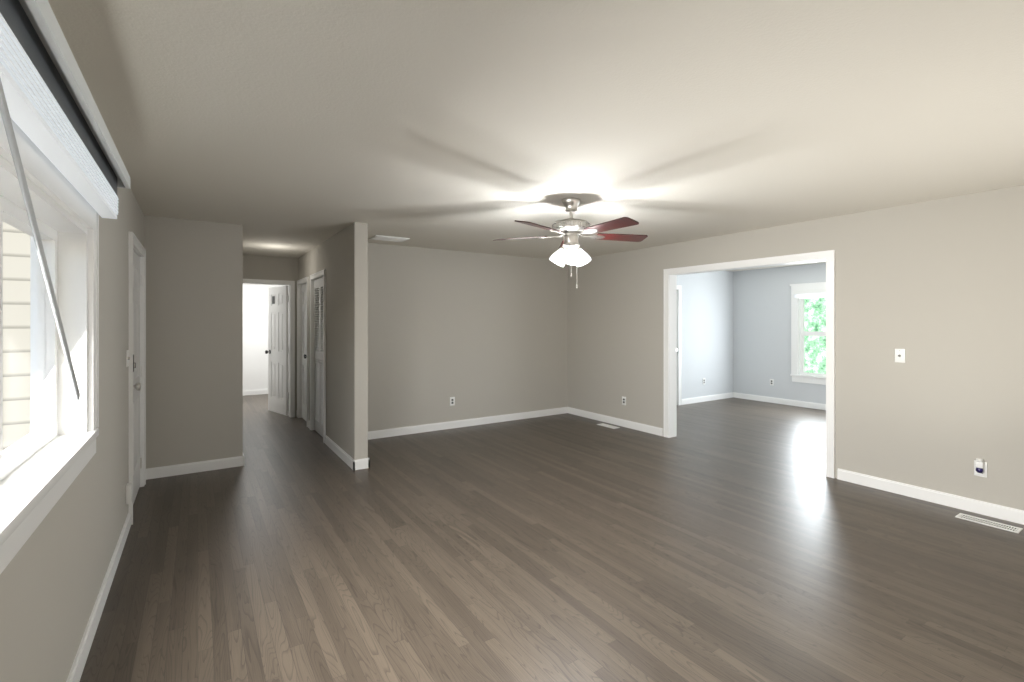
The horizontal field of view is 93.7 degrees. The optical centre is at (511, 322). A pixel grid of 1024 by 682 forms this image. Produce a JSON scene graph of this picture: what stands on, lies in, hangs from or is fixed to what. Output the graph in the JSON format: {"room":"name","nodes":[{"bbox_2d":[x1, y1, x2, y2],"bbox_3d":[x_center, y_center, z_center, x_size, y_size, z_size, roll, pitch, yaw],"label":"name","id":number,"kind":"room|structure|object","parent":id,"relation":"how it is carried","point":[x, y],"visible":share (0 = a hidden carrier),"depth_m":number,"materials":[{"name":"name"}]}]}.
{"room":"empty living room","nodes":[
{"label":"empty living room","id":0,"kind":"room"},
{"bbox_2d":[0,123,143,681],"bbox_3d":[-1.750,0.230,1.753,0.180,2.440,6.290,0,0,-33],"label":"wall","id":1,"kind":"structure","parent":0,"point":[52,574],"depth_m":2.10,"materials":[{"name":"grey paint"}]},
{"bbox_2d":[0,113,98,573],"bbox_3d":[-1.207,0.044,0.950,0.210,1.122,2.982,0,0,-33],"label":"window","id":2,"kind":"structure","parent":1,"relation":"in","point":[45,461],"depth_m":1.98,"materials":[{"name":"white glass"}]},
{"bbox_2d":[19,0,129,188],"bbox_3d":[-1.101,-0.690,1.048,0.134,0.056,3.100,0,0,-33],"label":"valance","id":3,"kind":"object","parent":1,"relation":"attached to","point":[43,20],"visible":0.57,"depth_m":1.32,"materials":[{"name":"white"}]},
{"bbox_2d":[0,0,118,218],"bbox_3d":[-1.106,-0.598,1.045,0.068,0.200,3.000,0,0,-33],"label":"window blind","id":4,"kind":"object","parent":3,"relation":"hanging from","point":[46,116],"visible":0.98,"depth_m":1.27,"materials":[{"name":"grey"}]},
{"bbox_2d":[0,78,79,400],"bbox_3d":[-1.154,-0.152,1.181,0.024,0.812,0.955,0,0,-33],"label":"blind wand","id":5,"kind":"object","parent":4,"relation":"hanging from","point":[9,130],"visible":1,"depth_m":1.11,"materials":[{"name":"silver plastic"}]},
{"bbox_2d":[126,350,129,366],"bbox_3d":[-2.678,0.250,3.350,0.016,0.116,0.072,0,0,-33],"label":"light switch","id":6,"kind":"object","parent":1,"relation":"attached to","point":[127,358],"visible":1,"depth_m":3.33,"materials":[{"name":"white plastic"}]},
{"bbox_2d":[126,483,132,504],"bbox_3d":[-2.653,1.185,3.325,0.032,0.130,0.070,0,0,-33],"label":"outlet box","id":7,"kind":"object","parent":1,"relation":"attached to","point":[129,493],"visible":1,"depth_m":3.30,"materials":[{"name":"white plastic"}]},
{"bbox_2d":[133,251,141,503],"bbox_3d":[-3.055,0.433,3.850,0.186,2.009,0.882,0,0,-33],"label":"entry door","id":8,"kind":"structure","parent":1,"relation":"in","point":[137,371],"depth_m":4.01,"materials":[{"name":"white wood"}]},
{"bbox_2d":[129,232,145,524],"bbox_3d":[-3.091,0.399,3.822,0.205,2.102,1.033,0,0,-33],"label":"door frame","id":9,"kind":"structure","parent":1,"relation":"attached to","point":[137,247],"depth_m":4.23,"materials":[{"name":"white wood"}]},
{"bbox_2d":[144,215,242,468],"bbox_3d":[-3.890,0.230,5.635,1.100,2.440,2.550,0,0,-33],"label":"wall","id":10,"kind":"structure","parent":0,"point":[194,340],"depth_m":4.64,"materials":[{"name":"grey paint"}]},
{"bbox_2d":[243,284,288,390],"bbox_3d":[-5.165,0.230,9.719,3.440,2.440,0.120,0,0,-33],"label":"wall","id":11,"kind":"structure","parent":0,"point":[255,335],"depth_m":9.65,"materials":[{"name":"white paint"}]},
{"bbox_2d":[243,255,297,416],"bbox_3d":[-3.116,0.230,7.593,2.340,2.440,0.120,0,0,-33],"label":"wall","id":12,"kind":"structure","parent":0,"point":[268,268],"depth_m":7.23,"materials":[{"name":"grey paint"}]},
{"bbox_2d":[243,279,294,416],"bbox_3d":[-3.716,0.406,7.203,0.817,2.088,0.172,0,0,-33],"label":"door frame","id":13,"kind":"structure","parent":12,"relation":"attached to","point":[291,284],"depth_m":7.34,"materials":[{"name":"white wood"}]},
{"bbox_2d":[265,286,288,415],"bbox_3d":[-3.752,0.433,7.652,0.278,2.009,0.670,0,0,-33],"label":"bedroom door","id":14,"kind":"structure","parent":12,"relation":"in","point":[278,350],"depth_m":7.61,"materials":[{"name":"white wood"}]},
{"bbox_2d":[298,222,367,459],"bbox_3d":[-2.403,0.230,6.147,0.130,2.440,3.320,0,0,-33],"label":"wall","id":15,"kind":"structure","parent":0,"point":[341,257],"depth_m":4.98,"materials":[{"name":"grey paint"}]},
{"bbox_2d":[302,283,306,421],"bbox_3d":[-3.004,0.433,7.033,0.179,2.009,0.674,0,0,-33],"label":"hall door","id":16,"kind":"structure","parent":15,"relation":"in","point":[304,351],"depth_m":7.12,"materials":[{"name":"white wood"}]},
{"bbox_2d":[297,269,325,442],"bbox_3d":[-2.709,0.406,6.593,0.155,2.088,1.867,0,0,-33],"label":"door frame","id":17,"kind":"structure","parent":15,"relation":"attached to","point":[313,277],"depth_m":6.48,"materials":[{"name":"white wood"}]},
{"bbox_2d":[314,277,322,436],"bbox_3d":[-2.461,0.434,6.158,0.056,2.007,0.734,0,0,-33],"label":"door","id":18,"kind":"structure","parent":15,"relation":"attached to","point":[318,373],"depth_m":6.23,"materials":[{"name":"white wood"}]},
{"bbox_2d":[368,243,567,431],"bbox_3d":[-0.623,0.230,6.787,3.550,2.440,0.120,0,0,-33],"label":"wall","id":19,"kind":"structure","parent":0,"point":[477,335],"depth_m":6.66,"materials":[{"name":"grey paint"}]},
{"bbox_2d":[450,397,454,405],"bbox_3d":[-0.817,1.080,6.581,0.072,0.116,0.010,0,0,-33],"label":"electrical outlet","id":20,"kind":"object","parent":19,"relation":"attached to","point":[452,401],"visible":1,"depth_m":6.58,"materials":[{"name":"white plastic"}]},
{"bbox_2d":[48,0,1023,271],"bbox_3d":[0.780,-1.040,6.844,11.600,0.100,13.800,0,0,-33],"label":"ceiling","id":21,"kind":"structure","parent":0,"point":[286,128],"depth_m":2.25,"materials":[{"name":"white paint"}]},
{"bbox_2d":[369,235,409,241],"bbox_3d":[-1.438,-0.982,5.632,0.400,0.016,0.260,0,0,-33],"label":"ceiling vent","id":22,"kind":"object","parent":21,"relation":"in","point":[388,238],"visible":1,"depth_m":5.58,"materials":[{"name":"white metal"}]},
{"bbox_2d":[493,198,647,288],"bbox_3d":[0.504,-0.629,3.833,1.294,0.720,1.233,0,0,-33],"label":"ceiling fan","id":23,"kind":"object","parent":21,"relation":"hanging from","point":[571,230],"visible":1,"depth_m":3.81,"materials":[{"name":"silver metal"}]},
{"bbox_2d":[80,394,1023,681],"bbox_3d":[0.780,1.500,6.844,11.600,0.100,13.800,0,0,-33],"label":"floor","id":24,"kind":"structure","parent":0,"point":[730,540],"depth_m":2.85,"materials":[{"name":"grey wood"}]},
{"bbox_2d":[597,423,619,428],"bbox_3d":[1.344,1.447,6.712,0.120,0.006,0.330,0,0,-33],"label":"floor vent","id":25,"kind":"object","parent":24,"relation":"on","point":[608,426],"depth_m":6.68,"materials":[{"name":"white metal"}]},
{"bbox_2d":[955,513,1022,532],"bbox_3d":[3.441,1.447,3.471,0.120,0.006,0.330,0,0,-33],"label":"floor air vent","id":26,"kind":"object","parent":24,"relation":"in","point":[990,523],"visible":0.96,"depth_m":3.46,"materials":[{"name":"white metal"}]},
{"bbox_2d":[677,271,732,398],"bbox_3d":[2.752,0.230,8.386,3.610,2.440,0.120,0,0,-33],"label":"wall","id":27,"kind":"structure","parent":0,"point":[707,326],"depth_m":8.88,"materials":[{"name":"grey paint"}]},
{"bbox_2d":[677,285,681,404],"bbox_3d":[2.570,0.399,8.253,0.893,2.102,0.145,0,0,-33],"label":"door frame","id":28,"kind":"structure","parent":27,"relation":"attached to","point":[679,344],"depth_m":8.42,"materials":[{"name":"white wood"}]},
{"bbox_2d":[733,263,825,403],"bbox_3d":[5.709,0.230,7.292,0.140,2.440,5.190,0,0,-33],"label":"wall","id":29,"kind":"structure","parent":0,"point":[761,328],"depth_m":8.76,"materials":[{"name":"grey paint"}]},
{"bbox_2d":[790,282,825,384],"bbox_3d":[5.221,0.180,8.006,0.175,1.700,1.060,0,0,-33],"label":"window","id":30,"kind":"structure","parent":29,"relation":"in","point":[799,333],"depth_m":8.31,"materials":[{"name":"white"}]},
{"bbox_2d":[794,289,825,298],"bbox_3d":[5.137,-0.482,7.950,0.053,0.145,0.880,0,0,-33],"label":"blind","id":31,"kind":"object","parent":30,"relation":"attached to","point":[812,293],"visible":0.62,"depth_m":8.09,"materials":[{"name":"white plastic"}]},
{"bbox_2d":[568,185,1023,509],"bbox_3d":[2.741,0.230,4.997,0.120,2.440,6.800,0,0,-33],"label":"wall","id":32,"kind":"structure","parent":0,"point":[934,289],"depth_m":4.06,"materials":[{"name":"grey paint"}]},
{"bbox_2d":[66,389,1023,681],"bbox_3d":[0.569,1.401,6.527,9.300,0.098,11.500,0,0,-33],"label":"baseboard","id":33,"kind":"structure","parent":32,"relation":"attached to","point":[904,489],"depth_m":4.53,"materials":[{"name":"white wood"}]},
{"bbox_2d":[622,396,625,404],"bbox_3d":[1.558,1.090,6.684,0.010,0.116,0.072,0,0,-33],"label":"electrical outlet","id":34,"kind":"object","parent":32,"relation":"attached to","point":[623,400],"visible":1,"depth_m":6.69,"materials":[{"name":"white plastic"}]},
{"bbox_2d":[663,250,834,477],"bbox_3d":[2.530,0.387,5.324,0.172,2.126,1.953,0,0,-33],"label":"door frame","id":35,"kind":"structure","parent":32,"relation":"attached to","point":[670,352],"depth_m":5.27,"materials":[{"name":"white wood"}]},
{"bbox_2d":[895,349,904,362],"bbox_3d":[3.276,0.280,4.056,0.016,0.116,0.072,0,0,-33],"label":"light switch","id":36,"kind":"object","parent":32,"relation":"attached to","point":[899,355],"visible":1,"depth_m":4.05,"materials":[{"name":"white plastic"}]},
{"bbox_2d":[974,458,986,477],"bbox_3d":[3.534,1.099,3.627,0.052,0.139,0.072,0,0,-33],"label":"air freshener","id":37,"kind":"object","parent":32,"relation":"attached to","point":[980,467],"visible":1,"depth_m":3.62,"materials":[{"name":"white plastic"}]},
{"label":"outside","id":38,"kind":"structure","parent":0,"visible":0},
{"bbox_2d":[3,222,29,449],"bbox_3d":[-5.041,-0.350,-1.076,8.385,4.800,7.720,0,0,-33],"label":"siding","id":39,"kind":"object","parent":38,"point":[9,391],"depth_m":4.00,"materials":[{"name":"beige"}]},
{"bbox_2d":[805,296,825,373],"bbox_3d":[6.972,-0.550,9.343,0.100,6.000,8.000,0,0,-33],"label":"foliage","id":40,"kind":"object","parent":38,"point":[817,352],"depth_m":10.12,"materials":[{"name":"green plant"}]}
]}

